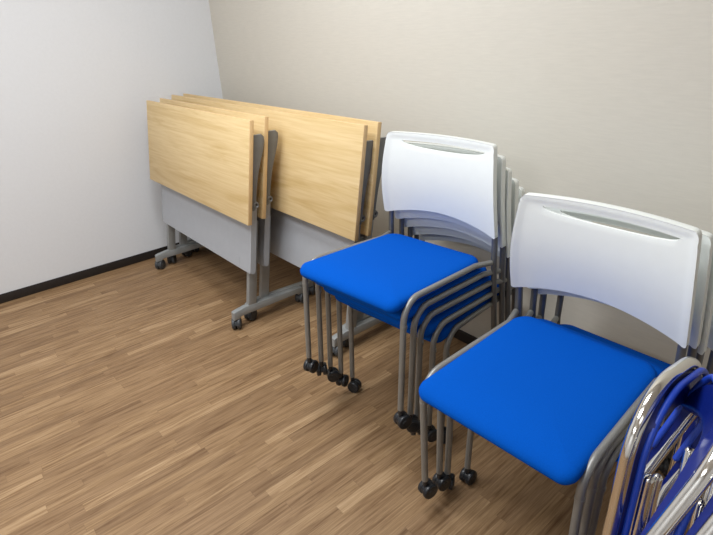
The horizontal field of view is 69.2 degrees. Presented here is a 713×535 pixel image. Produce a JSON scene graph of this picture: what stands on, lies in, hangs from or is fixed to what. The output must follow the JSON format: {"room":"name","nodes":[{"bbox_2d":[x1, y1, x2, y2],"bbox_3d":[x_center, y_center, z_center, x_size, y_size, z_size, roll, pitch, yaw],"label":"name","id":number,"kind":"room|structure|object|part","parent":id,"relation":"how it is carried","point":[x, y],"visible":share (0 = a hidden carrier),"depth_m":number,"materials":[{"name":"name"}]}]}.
{"room":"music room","nodes":[
{"label":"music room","id":0,"kind":"room"},
{"bbox_2d":[0,0,222,293],"bbox_3d":[-2.774,-0.734,1.994,5.040,2.600,0.120,-22,31,-35],"label":"wall","id":1,"kind":"structure","parent":0,"point":[78,193],"depth_m":3.01,"materials":[{"name":"white paint"}]},
{"bbox_2d":[0,242,178,303],"bbox_3d":[-2.680,0.438,2.487,4.792,0.055,0.008,-22,31,-35],"label":"baseboard","id":2,"kind":"structure","parent":1,"relation":"attached to","point":[22,292],"depth_m":3.20,"materials":[{"name":"black plastic"}]},
{"bbox_2d":[0,246,701,534],"bbox_3d":[-0.985,1.277,0.707,5.040,0.100,5.440,-22,31,-35],"label":"floor","id":3,"kind":"structure","parent":0,"point":[132,402],"depth_m":1.95,"materials":[{"name":"brown wood"}]},
{"bbox_2d":[146,100,303,328],"bbox_3d":[-0.781,-0.353,2.842,0.462,1.018,1.193,-22,31,-35],"label":"folding table","id":4,"kind":"object","parent":3,"relation":"on","point":[206,165],"visible":0.98,"depth_m":2.61,"materials":[{"name":"brown wood"}]},
{"bbox_3d":[-1.173,-0.303,3.259,0.122,0.473,0.027,-22,31,-35],"label":"leg","id":5,"kind":"part","parent":4,"relation":"part of","materials":[{"name":"grey paint"}]},
{"bbox_3d":[-0.837,-0.298,2.808,0.085,0.357,1.085,-22,31,-35],"label":"modesty panel","id":6,"kind":"part","parent":4,"relation":"part of","materials":[{"name":"grey metal"}]},
{"bbox_3d":[-0.517,-0.003,2.553,0.122,0.473,0.027,-22,31,-35],"label":"leg","id":7,"kind":"part","parent":4,"relation":"part of","materials":[{"name":"grey paint"}]},
{"bbox_2d":[160,98,314,320],"bbox_3d":[-0.732,-0.391,2.918,0.461,1.018,1.198,-22,31,-35],"label":"folding table","id":8,"kind":"object","parent":3,"relation":"on","point":[263,197],"visible":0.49,"depth_m":2.50,"materials":[{"name":"brown wood"}]},
{"bbox_3d":[-1.124,-0.341,3.335,0.121,0.473,0.027,-22,31,-35],"label":"leg","id":9,"kind":"part","parent":8,"relation":"part of","materials":[{"name":"grey paint"}]},
{"bbox_3d":[-0.788,-0.337,2.884,0.085,0.357,1.090,-22,31,-35],"label":"modesty panel","id":10,"kind":"part","parent":8,"relation":"part of","materials":[{"name":"grey metal"}]},
{"bbox_3d":[-0.466,-0.040,2.627,0.121,0.473,0.027,-22,31,-35],"label":"leg","id":11,"kind":"part","parent":8,"relation":"part of","materials":[{"name":"grey paint"}]},
{"bbox_2d":[171,95,381,356],"bbox_3d":[-0.506,-0.366,2.842,0.461,1.018,1.831,-22,31,-35],"label":"folding table","id":12,"kind":"object","parent":3,"relation":"on","point":[322,166],"visible":0.4,"depth_m":2.28,"materials":[{"name":"brown wood"}]},
{"bbox_3d":[-0.563,-0.311,2.807,0.085,0.357,1.723,-22,31,-35],"label":"modesty panel","id":13,"kind":"part","parent":12,"relation":"part of","materials":[{"name":"grey metal"}]},
{"bbox_3d":[-0.010,0.090,2.303,0.121,0.473,0.027,-22,31,-35],"label":"leg","id":14,"kind":"part","parent":12,"relation":"part of","materials":[{"name":"grey paint"}]},
{"bbox_2d":[183,93,385,346],"bbox_3d":[-0.449,-0.388,2.882,0.462,1.018,1.819,-22,31,-35],"label":"folding table","id":15,"kind":"object","parent":3,"relation":"on","point":[374,127],"visible":0.2,"depth_m":2.13,"materials":[{"name":"brown wood"}]},
{"bbox_3d":[0.022,0.057,2.370,0.121,0.473,0.027,-22,31,-35],"label":"leg","id":16,"kind":"part","parent":15,"relation":"part of","materials":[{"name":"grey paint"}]},
{"bbox_3d":[-0.505,-0.333,2.848,0.085,0.357,1.711,-22,31,-35],"label":"modesty panel","id":17,"kind":"part","parent":15,"relation":"part of","materials":[{"name":"grey metal"}]},
{"bbox_2d":[347,186,524,443],"bbox_3d":[0.312,0.102,1.990,0.536,0.823,0.604,20,33,39],"label":"chair","id":18,"kind":"object","parent":3,"relation":"on","point":[448,331],"visible":0.16,"depth_m":1.89,"materials":[{"name":"white plastic"}]},
{"bbox_3d":[0.277,0.102,1.954,0.431,0.071,0.496,20,33,39],"label":"seat","id":19,"kind":"part","parent":18,"relation":"part of","materials":[{"name":"blue fabric"}]},
{"bbox_2d":[335,178,518,441],"bbox_3d":[0.269,0.079,1.935,0.516,0.826,0.601,21,34,41],"label":"chair","id":20,"kind":"object","parent":18,"relation":"on","point":[434,327],"visible":0.27,"depth_m":1.77,"materials":[{"name":"white plastic"}]},
{"bbox_3d":[0.234,0.079,1.896,0.431,0.071,0.496,21,34,41],"label":"seat","id":21,"kind":"part","parent":20,"relation":"part of","materials":[{"name":"blue fabric"}]},
{"bbox_2d":[323,167,511,435],"bbox_3d":[0.233,0.053,1.886,0.600,0.828,0.530,-24,32,-38],"label":"chair","id":22,"kind":"object","parent":20,"relation":"on","point":[333,375],"visible":0.32,"depth_m":1.76,"materials":[{"name":"white plastic"}]},
{"bbox_3d":[0.194,0.049,1.853,0.496,0.071,0.431,-24,32,-38],"label":"seat","id":23,"kind":"part","parent":22,"relation":"part of","materials":[{"name":"blue fabric"}]},
{"bbox_2d":[315,141,505,432],"bbox_3d":[0.195,0.023,1.845,0.597,0.831,0.542,-24,32,-39],"label":"chair","id":24,"kind":"object","parent":22,"relation":"on","point":[418,307],"visible":0.36,"depth_m":1.74,"materials":[{"name":"white plastic"}]},
{"bbox_2d":[300,131,497,428],"bbox_3d":[0.149,-0.006,1.802,0.528,0.834,0.614,20,33,40],"label":"chair","id":25,"kind":"object","parent":24,"relation":"on","point":[389,272],"visible":0.91,"depth_m":1.74,"materials":[{"name":"blue fabric"}]},
{"bbox_3d":[0.123,-0.009,1.758,0.431,0.071,0.496,20,33,40],"label":"seat","id":26,"kind":"part","parent":25,"relation":"part of","materials":[{"name":"blue fabric"}]},
{"bbox_3d":[0.161,-0.059,2.140,0.028,0.496,0.065,16,31,34],"label":"post","id":27,"kind":"part","parent":25,"relation":"part of","materials":[{"name":"grey metal"}]},
{"bbox_3d":[0.287,-0.303,1.819,0.488,0.314,0.063,20,33,40],"label":"backrest","id":28,"kind":"part","parent":25,"relation":"part of","materials":[{"name":"white plastic"}]},
{"bbox_3d":[0.494,0.066,1.841,0.065,0.496,0.028,-19,29,-30],"label":"post","id":29,"kind":"part","parent":25,"relation":"part of","materials":[{"name":"grey metal"}]},
{"bbox_3d":[0.163,0.018,1.810,0.496,0.071,0.431,-24,32,-39],"label":"seat","id":30,"kind":"part","parent":24,"relation":"part of","materials":[{"name":"blue fabric"}]},
{"bbox_3d":[0.207,-0.034,2.191,0.028,0.496,0.067,16,31,35],"label":"post","id":31,"kind":"part","parent":24,"relation":"part of","materials":[{"name":"grey metal"}]},
{"bbox_3d":[0.329,-0.276,1.867,0.063,0.314,0.488,-24,32,-39],"label":"backrest","id":32,"kind":"part","parent":24,"relation":"part of","materials":[{"name":"white plastic"}]},
{"bbox_3d":[0.535,0.094,1.887,0.067,0.496,0.028,-18,29,-30],"label":"post","id":33,"kind":"part","parent":24,"relation":"part of","materials":[{"name":"grey metal"}]},
{"bbox_3d":[0.246,-0.004,2.232,0.028,0.496,0.069,17,32,36],"label":"post","id":34,"kind":"part","parent":22,"relation":"part of","materials":[{"name":"grey metal"}]},
{"bbox_3d":[0.363,-0.244,1.905,0.063,0.314,0.488,-24,32,-38],"label":"backrest","id":35,"kind":"part","parent":22,"relation":"part of","materials":[{"name":"white plastic"}]},
{"bbox_3d":[0.567,0.126,1.922,0.069,0.496,0.028,-18,29,-29],"label":"post","id":36,"kind":"part","parent":22,"relation":"part of","materials":[{"name":"grey metal"}]},
{"bbox_3d":[0.398,-0.216,1.951,0.488,0.314,0.063,21,34,41],"label":"backrest","id":37,"kind":"part","parent":20,"relation":"part of","materials":[{"name":"white plastic"}]},
{"bbox_3d":[0.604,0.151,1.975,0.072,0.495,0.029,-25,33,-39],"label":"post","id":38,"kind":"part","parent":20,"relation":"part of","materials":[{"name":"grey metal"}]},
{"bbox_3d":[0.435,-0.196,2.013,0.488,0.314,0.063,20,33,39],"label":"backrest","id":39,"kind":"part","parent":18,"relation":"part of","materials":[{"name":"white plastic"}]},
{"bbox_2d":[459,219,712,485],"bbox_3d":[0.682,0.310,1.509,0.604,0.823,0.534,-22,31,-35],"label":"chair","id":40,"kind":"object","parent":3,"relation":"on","point":[467,475],"visible":0.11,"depth_m":1.62,"materials":[{"name":"white plastic"}]},
{"bbox_3d":[0.722,0.257,1.847,0.072,0.495,0.029,-22,31,-35],"label":"post","id":41,"kind":"part","parent":40,"relation":"part of","materials":[{"name":"grey metal"}]},
{"bbox_2d":[443,211,712,534],"bbox_3d":[0.608,0.307,1.457,0.608,0.836,0.529,-22,31,-36],"label":"chair","id":42,"kind":"object","parent":40,"relation":"on","point":[702,347],"visible":0.18,"depth_m":1.35,"materials":[{"name":"white plastic"}]},
{"bbox_3d":[0.646,0.247,1.791,0.072,0.495,0.029,-23,32,-34],"label":"post","id":43,"kind":"part","parent":42,"relation":"part of","materials":[{"name":"grey metal"}]},
{"bbox_2d":[432,206,712,534],"bbox_3d":[0.575,0.290,1.430,0.618,0.848,0.527,-23,32,-36],"label":"chair","id":44,"kind":"object","parent":42,"relation":"on","point":[442,481],"visible":0.23,"depth_m":1.27,"materials":[{"name":"grey metal"}]},
{"bbox_3d":[0.608,0.225,1.759,0.072,0.495,0.029,-25,33,-34],"label":"post","id":45,"kind":"part","parent":44,"relation":"part of","materials":[{"name":"grey metal"}]},
{"bbox_2d":[418,192,701,534],"bbox_3d":[0.521,0.285,1.380,0.629,0.860,0.528,-24,32,-37],"label":"chair","id":46,"kind":"object","parent":44,"relation":"on","point":[553,398],"visible":0.95,"depth_m":1.29,"materials":[{"name":"white plastic"}]},
{"bbox_3d":[0.544,0.214,1.705,0.072,0.495,0.029,-28,35,-34],"label":"post","id":47,"kind":"part","parent":46,"relation":"part of","materials":[{"name":"grey metal"}]},
{"bbox_3d":[0.474,0.297,1.336,0.495,0.065,0.431,-23,32,-36],"label":"seat","id":48,"kind":"part","parent":46,"relation":"part of","materials":[{"name":"blue fabric"}]},
{"bbox_3d":[0.630,-0.011,1.359,0.063,0.314,0.488,-28,35,-34],"label":"backrest","id":49,"kind":"part","parent":46,"relation":"part of","materials":[{"name":"white plastic"}]},
{"bbox_3d":[0.852,0.347,1.391,0.072,0.495,0.029,-28,35,-34],"label":"post","id":50,"kind":"part","parent":46,"relation":"part of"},
{"bbox_3d":[0.532,0.296,1.388,0.496,0.047,0.431,-22,31,-35],"label":"seat","id":51,"kind":"part","parent":44,"relation":"part of","materials":[{"name":"blue fabric"}]},
{"bbox_3d":[0.697,-0.004,1.416,0.063,0.314,0.488,-25,33,-34],"label":"backrest","id":52,"kind":"part","parent":44,"relation":"part of","materials":[{"name":"white plastic"}]},
{"bbox_3d":[0.909,0.360,1.439,0.072,0.495,0.029,-25,33,-34],"label":"post","id":53,"kind":"part","parent":44,"relation":"part of","materials":[{"name":"silver metal"}]},
{"bbox_3d":[0.740,0.015,1.452,0.063,0.314,0.488,-23,32,-34],"label":"backrest","id":54,"kind":"part","parent":42,"relation":"part of","materials":[{"name":"white plastic"}]},
{"bbox_3d":[0.943,0.384,1.468,0.072,0.495,0.029,-23,32,-34],"label":"post","id":55,"kind":"part","parent":42,"relation":"part of","materials":[{"name":"grey metal"}]},
{"bbox_3d":[0.647,0.311,1.472,0.496,0.058,0.431,-22,31,-35],"label":"seat","id":56,"kind":"part","parent":40,"relation":"part of","materials":[{"name":"blue fabric"}]},
{"bbox_3d":[0.824,0.020,1.513,0.063,0.314,0.488,-22,31,-35],"label":"backrest","id":57,"kind":"part","parent":40,"relation":"part of","materials":[{"name":"white plastic"}]},
{"bbox_3d":[1.021,0.393,1.525,0.072,0.495,0.029,-22,31,-35],"label":"post","id":58,"kind":"part","parent":40,"relation":"part of","materials":[{"name":"grey metal"}]},
{"bbox_2d":[601,357,708,534],"bbox_3d":[0.573,0.556,1.046,0.451,0.776,0.090,-22,31,-35],"label":"folding chair","id":59,"kind":"object","parent":3,"relation":"on","point":[634,495],"visible":0.72,"depth_m":0.91,"materials":[{"name":"silver metal"}]},
{"bbox_3d":[0.497,0.643,0.986,0.020,0.578,0.117,13,30,31],"label":"leg","id":60,"kind":"part","parent":59,"relation":"part of","materials":[{"name":"silver metal"}]},
{"bbox_3d":[0.527,0.529,0.964,0.016,0.334,0.072,13,29,30],"label":"seat rail","id":61,"kind":"part","parent":59,"relation":"part of","materials":[{"name":"silver metal"}]},
{"bbox_2d":[640,374,712,534],"bbox_3d":[0.497,0.612,0.878,0.118,0.832,0.645,12,29,29],"label":"folding chair","id":62,"kind":"object","parent":3,"relation":"on","point":[682,505],"visible":0.77,"depth_m":0.77,"materials":[{"name":"blue metal"}]},
{"bbox_3d":[0.587,0.636,1.011,0.020,0.554,0.249,13,29,29],"label":"leg","id":63,"kind":"part","parent":62,"relation":"part of","materials":[{"name":"silver metal"}]},
{"bbox_3d":[0.461,0.706,0.801,0.020,0.670,0.299,11,29,27],"label":"leg","id":64,"kind":"part","parent":62,"relation":"part of","materials":[{"name":"silver metal"}]},
{"bbox_2d":[654,420,712,534],"bbox_3d":[0.522,0.627,0.844,0.118,0.832,0.645,12,29,29],"label":"folding chair","id":65,"kind":"object","parent":3,"relation":"on","point":[703,525],"visible":0.38,"depth_m":0.98,"materials":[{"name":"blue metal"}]},
{"bbox_3d":[0.524,0.625,0.845,0.118,0.829,0.642,12,29,29],"label":"frame","id":66,"kind":"part","parent":65,"relation":"part of","materials":[{"name":"silver metal"}]},
{"bbox_3d":[0.613,0.651,0.976,0.020,0.554,0.249,13,29,29],"label":"leg","id":67,"kind":"part","parent":65,"relation":"part of","materials":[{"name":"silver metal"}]},
{"bbox_3d":[0.615,0.538,0.947,0.016,0.327,0.149,17,32,36],"label":"seat rail","id":68,"kind":"part","parent":65,"relation":"part of","materials":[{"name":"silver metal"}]},
{"bbox_2d":[209,0,712,426],"bbox_3d":[0.822,-0.698,1.550,0.120,2.600,5.200,-22,31,-35],"label":"wall","id":69,"kind":"structure","parent":0,"point":[603,101],"depth_m":1.82,"materials":[{"name":"beige paint"}]},
{"bbox_2d":[454,329,660,430],"bbox_3d":[0.828,0.473,2.053,0.008,0.055,5.200,-22,31,-35],"label":"baseboard","id":70,"kind":"structure","parent":69,"relation":"attached to","point":[460,335],"depth_m":2.40,"materials":[{"name":"black plastic"}]}
]}

